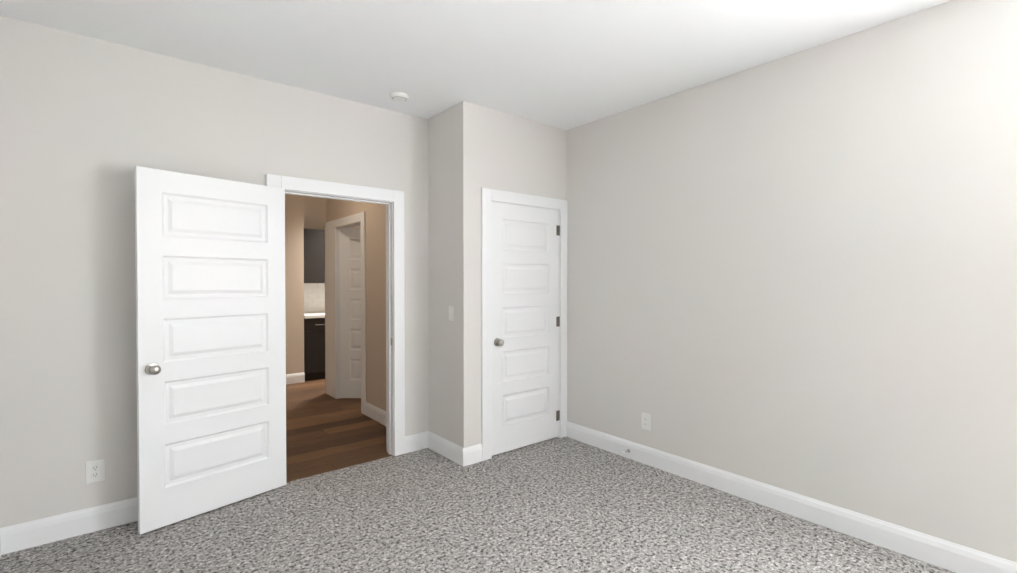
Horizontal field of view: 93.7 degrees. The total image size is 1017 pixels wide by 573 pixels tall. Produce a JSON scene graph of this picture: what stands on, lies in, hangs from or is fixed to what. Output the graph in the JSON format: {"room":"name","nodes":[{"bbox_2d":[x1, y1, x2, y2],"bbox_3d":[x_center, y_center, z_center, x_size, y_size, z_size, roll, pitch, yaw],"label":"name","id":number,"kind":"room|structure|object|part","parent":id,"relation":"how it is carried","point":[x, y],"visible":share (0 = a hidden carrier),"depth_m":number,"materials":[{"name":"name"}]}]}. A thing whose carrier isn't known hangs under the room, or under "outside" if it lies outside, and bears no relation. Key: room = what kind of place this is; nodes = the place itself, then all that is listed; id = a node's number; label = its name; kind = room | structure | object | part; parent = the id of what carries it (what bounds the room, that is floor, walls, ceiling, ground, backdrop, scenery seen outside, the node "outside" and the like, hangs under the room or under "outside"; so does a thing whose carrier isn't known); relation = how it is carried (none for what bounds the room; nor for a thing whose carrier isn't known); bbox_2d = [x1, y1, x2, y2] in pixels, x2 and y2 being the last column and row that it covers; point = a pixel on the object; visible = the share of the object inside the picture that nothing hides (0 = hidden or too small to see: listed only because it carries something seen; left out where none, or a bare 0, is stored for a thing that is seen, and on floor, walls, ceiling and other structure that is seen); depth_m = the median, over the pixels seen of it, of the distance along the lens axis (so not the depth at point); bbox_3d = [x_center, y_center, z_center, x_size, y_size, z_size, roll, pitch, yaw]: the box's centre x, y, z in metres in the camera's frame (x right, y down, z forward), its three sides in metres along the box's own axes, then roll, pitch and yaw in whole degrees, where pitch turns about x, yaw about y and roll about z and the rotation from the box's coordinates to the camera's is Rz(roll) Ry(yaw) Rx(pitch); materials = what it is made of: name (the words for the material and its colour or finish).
{"room":"empty bedroom","nodes":[
{"label":"empty bedroom","id":0,"kind":"room"},
{"bbox_2d":[0,16,428,527],"bbox_3d":[-1.255,-0.018,3.617,3.620,2.760,0.120,-1,1,-39],"label":"wall","id":1,"kind":"structure","parent":0,"point":[88,125],"depth_m":2.69,"materials":[{"name":"beige paint"}]},
{"bbox_2d":[0,526,7,556],"bbox_3d":[-0.930,1.334,0.383,0.015,0.135,5.330,-1,1,-39],"label":"baseboard","id":2,"kind":"structure","parent":1,"relation":"attached to","point":[4,530],"depth_m":2.45,"materials":[{"name":"white paint"}]},
{"bbox_2d":[8,497,137,552],"bbox_3d":[-2.114,1.304,2.847,1.236,0.135,0.015,-1,1,-39],"label":"baseboard","id":3,"kind":"structure","parent":1,"relation":"attached to","point":[25,535],"depth_m":2.61,"materials":[{"name":"white paint"}]},
{"bbox_2d":[86,459,104,483],"bbox_3d":[-2.323,1.039,2.677,0.080,0.125,0.008,-1,1,-39],"label":"outlet","id":4,"kind":"object","parent":1,"relation":"attached to","point":[90,472],"visible":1,"depth_m":2.67,"materials":[{"name":"white plastic"}]},
{"bbox_2d":[135,166,285,533],"bbox_3d":[-1.784,0.349,2.934,0.171,2.018,0.816,1,1,38],"label":"door","id":5,"kind":"structure","parent":1,"relation":"in","point":[210,338],"depth_m":2.87,"materials":[{"name":"white paint"}]},
{"bbox_3d":[-1.958,0.459,2.631,0.068,0.066,0.066,1,1,38],"label":"knob","id":6,"kind":"part","parent":5,"relation":"part of","materials":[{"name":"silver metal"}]},
{"bbox_2d":[266,174,404,455],"bbox_3d":[-1.283,0.299,3.598,1.016,2.127,0.156,-1,1,-39],"label":"door frame","id":7,"kind":"structure","parent":1,"relation":"attached to","point":[396,197],"depth_m":3.82,"materials":[{"name":"white paint"}]},
{"bbox_2d":[285,194,303,373],"bbox_3d":[-3.466,-0.049,6.163,1.530,2.760,0.120,-1,1,-39],"label":"wall","id":8,"kind":"structure","parent":0,"point":[294,264],"depth_m":6.52,"materials":[{"name":"beige paint"}]},
{"bbox_2d":[286,372,304,383],"bbox_3d":[-3.366,1.264,6.174,1.380,0.135,0.015,-1,1,-39],"label":"baseboard","id":9,"kind":"structure","parent":8,"relation":"attached to","point":[293,378],"depth_m":6.53,"materials":[{"name":"white paint"}]},
{"bbox_2d":[303,196,325,312],"bbox_3d":[-2.591,-0.067,7.676,1.740,2.760,0.120,-1,1,-39],"label":"wall","id":10,"kind":"structure","parent":0,"point":[314,209],"depth_m":7.28,"materials":[{"name":"beige paint"}]},
{"bbox_2d":[304,228,324,283],"bbox_3d":[-2.948,-0.445,7.076,0.422,0.790,0.347,-1,1,-39],"label":"upper cabinet","id":11,"kind":"object","parent":10,"relation":"attached to","point":[314,239],"depth_m":6.95,"materials":[{"name":"grey wood"}]},
{"bbox_2d":[286,378,392,481],"bbox_3d":[-1.990,1.368,5.612,3.200,0.059,4.106,-1,1,-39],"label":"floor","id":12,"kind":"structure","parent":0,"point":[325,432],"depth_m":4.39,"materials":[{"name":"brown wood"}]},
{"bbox_2d":[304,316,324,380],"bbox_3d":[-2.862,0.881,6.988,0.422,0.880,0.617,-1,1,-39],"label":"base cabinet","id":13,"kind":"object","parent":12,"relation":"on","point":[314,330],"depth_m":6.70,"materials":[{"name":"black wood"}]},
{"bbox_2d":[304,312,324,319],"bbox_3d":[-2.448,0.417,7.307,1.474,0.040,0.637,-1,1,-39],"label":"countertop","id":14,"kind":"structure","parent":13,"relation":"on","point":[307,315],"depth_m":6.74,"materials":[{"name":"white stone"}]},
{"bbox_2d":[326,198,385,410],"bbox_3d":[-1.468,-0.035,5.050,0.120,2.760,2.370,-1,1,-39],"label":"wall","id":15,"kind":"structure","parent":0,"point":[375,231],"depth_m":4.80,"materials":[{"name":"beige paint"}]},
{"bbox_2d":[325,212,365,414],"bbox_3d":[-1.845,0.276,5.502,0.138,2.127,1.235,-1,1,-39],"label":"door frame","id":16,"kind":"structure","parent":15,"relation":"attached to","point":[351,219],"depth_m":5.67,"materials":[{"name":"white paint"}]},
{"bbox_2d":[339,228,360,397],"bbox_3d":[-1.622,0.316,5.654,0.754,2.018,0.171,0,1,1],"label":"hall door","id":17,"kind":"structure","parent":15,"relation":"in","point":[350,304],"depth_m":5.64,"materials":[{"name":"white paint"}]},
{"bbox_2d":[365,402,385,425],"bbox_3d":[-1.136,1.283,4.552,0.015,0.135,1.153,-1,1,-39],"label":"baseboard","id":18,"kind":"structure","parent":15,"relation":"attached to","point":[375,413],"depth_m":4.78,"materials":[{"name":"white paint"}]},
{"bbox_2d":[0,0,950,129],"bbox_3d":[-0.614,-1.442,3.162,4.360,0.100,9.590,-1,1,-39],"label":"ceiling","id":19,"kind":"structure","parent":0,"point":[566,64],"depth_m":2.69,"materials":[{"name":"white paint"}]},
{"bbox_2d":[390,92,408,101],"bbox_3d":[-0.798,-1.380,3.483,0.134,0.033,0.134,-1,1,-39],"label":"smoke detector","id":20,"kind":"object","parent":19,"relation":"attached to","point":[399,96],"visible":1,"depth_m":3.45,"materials":[{"name":"white plastic"}]},
{"bbox_2d":[0,437,954,572],"bbox_3d":[0.465,1.418,1.524,3.620,0.060,5.334,-1,1,-39],"label":"floor carpet","id":21,"kind":"object","parent":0,"point":[561,505],"visible":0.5,"depth_m":2.67,"materials":[{"name":"grey carpet"}]},
{"bbox_2d":[428,101,565,447],"bbox_3d":[-0.077,-0.025,4.158,1.110,2.760,0.530,-1,1,-39],"label":"wall","id":22,"kind":"structure","parent":0,"point":[473,149],"depth_m":3.77,"materials":[{"name":"beige paint"}]},
{"bbox_2d":[424,431,467,466],"bbox_3d":[-0.509,1.292,3.813,0.015,0.135,0.545,-1,1,-39],"label":"baseboard","id":23,"kind":"structure","parent":22,"relation":"attached to","point":[457,454],"depth_m":3.78,"materials":[{"name":"white paint"}]},
{"bbox_2d":[449,306,453,320],"bbox_3d":[-0.452,0.211,3.733,0.012,0.115,0.070,-1,1,-39],"label":"light switch","id":24,"kind":"object","parent":22,"relation":"attached to","point":[451,313],"visible":1,"depth_m":3.72,"materials":[{"name":"white plastic"}]},
{"bbox_2d":[481,188,566,460],"bbox_3d":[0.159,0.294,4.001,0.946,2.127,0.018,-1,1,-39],"label":"door frame","id":25,"kind":"structure","parent":22,"relation":"attached to","point":[488,196],"depth_m":3.75,"materials":[{"name":"white paint"}]},
{"bbox_2d":[492,202,558,455],"bbox_3d":[0.143,0.336,4.027,0.754,2.018,0.171,-1,1,-39],"label":"closet door","id":26,"kind":"structure","parent":22,"relation":"in","point":[525,276],"depth_m":4.00,"materials":[{"name":"white paint"}]},
{"bbox_3d":[-0.070,0.445,3.788,0.066,0.066,0.068,-1,1,-39],"label":"knob","id":27,"kind":"part","parent":26,"relation":"part of","materials":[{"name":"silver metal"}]},
{"bbox_2d":[556,317,558,326],"bbox_3d":[0.445,0.312,4.245,0.050,0.088,0.002,-1,1,-39],"label":"closet door hinge leaf","id":28,"kind":"object","parent":22,"relation":"attached to","point":[557,321],"visible":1,"depth_m":4.24,"materials":[{"name":"metal"}]},
{"bbox_2d":[556,225,558,235],"bbox_3d":[0.445,-0.497,4.235,0.050,0.088,0.002,-1,1,-39],"label":"closet door hinge leaf","id":29,"kind":"object","parent":22,"relation":"attached to","point":[557,229],"visible":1,"depth_m":4.22,"materials":[{"name":"metal"}]},
{"bbox_2d":[566,0,1016,562],"bbox_3d":[1.937,-0.007,2.685,0.150,2.760,5.600,-1,1,-39],"label":"wall","id":30,"kind":"structure","parent":0,"point":[796,272],"depth_m":2.71,"materials":[{"name":"beige paint"}]},
{"bbox_2d":[641,413,650,430],"bbox_3d":[1.054,1.037,3.655,0.008,0.125,0.080,-1,1,-39],"label":"outlet","id":31,"kind":"object","parent":30,"relation":"attached to","point":[646,425],"visible":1,"depth_m":3.65,"materials":[{"name":"white plastic"}]},
{"bbox_2d":[566,421,1016,572],"bbox_3d":[2.031,1.309,2.454,0.015,0.135,4.800,-1,1,-39],"label":"baseboard","id":32,"kind":"structure","parent":30,"relation":"attached to","point":[946,555],"depth_m":2.76,"materials":[{"name":"white paint"}]}
]}

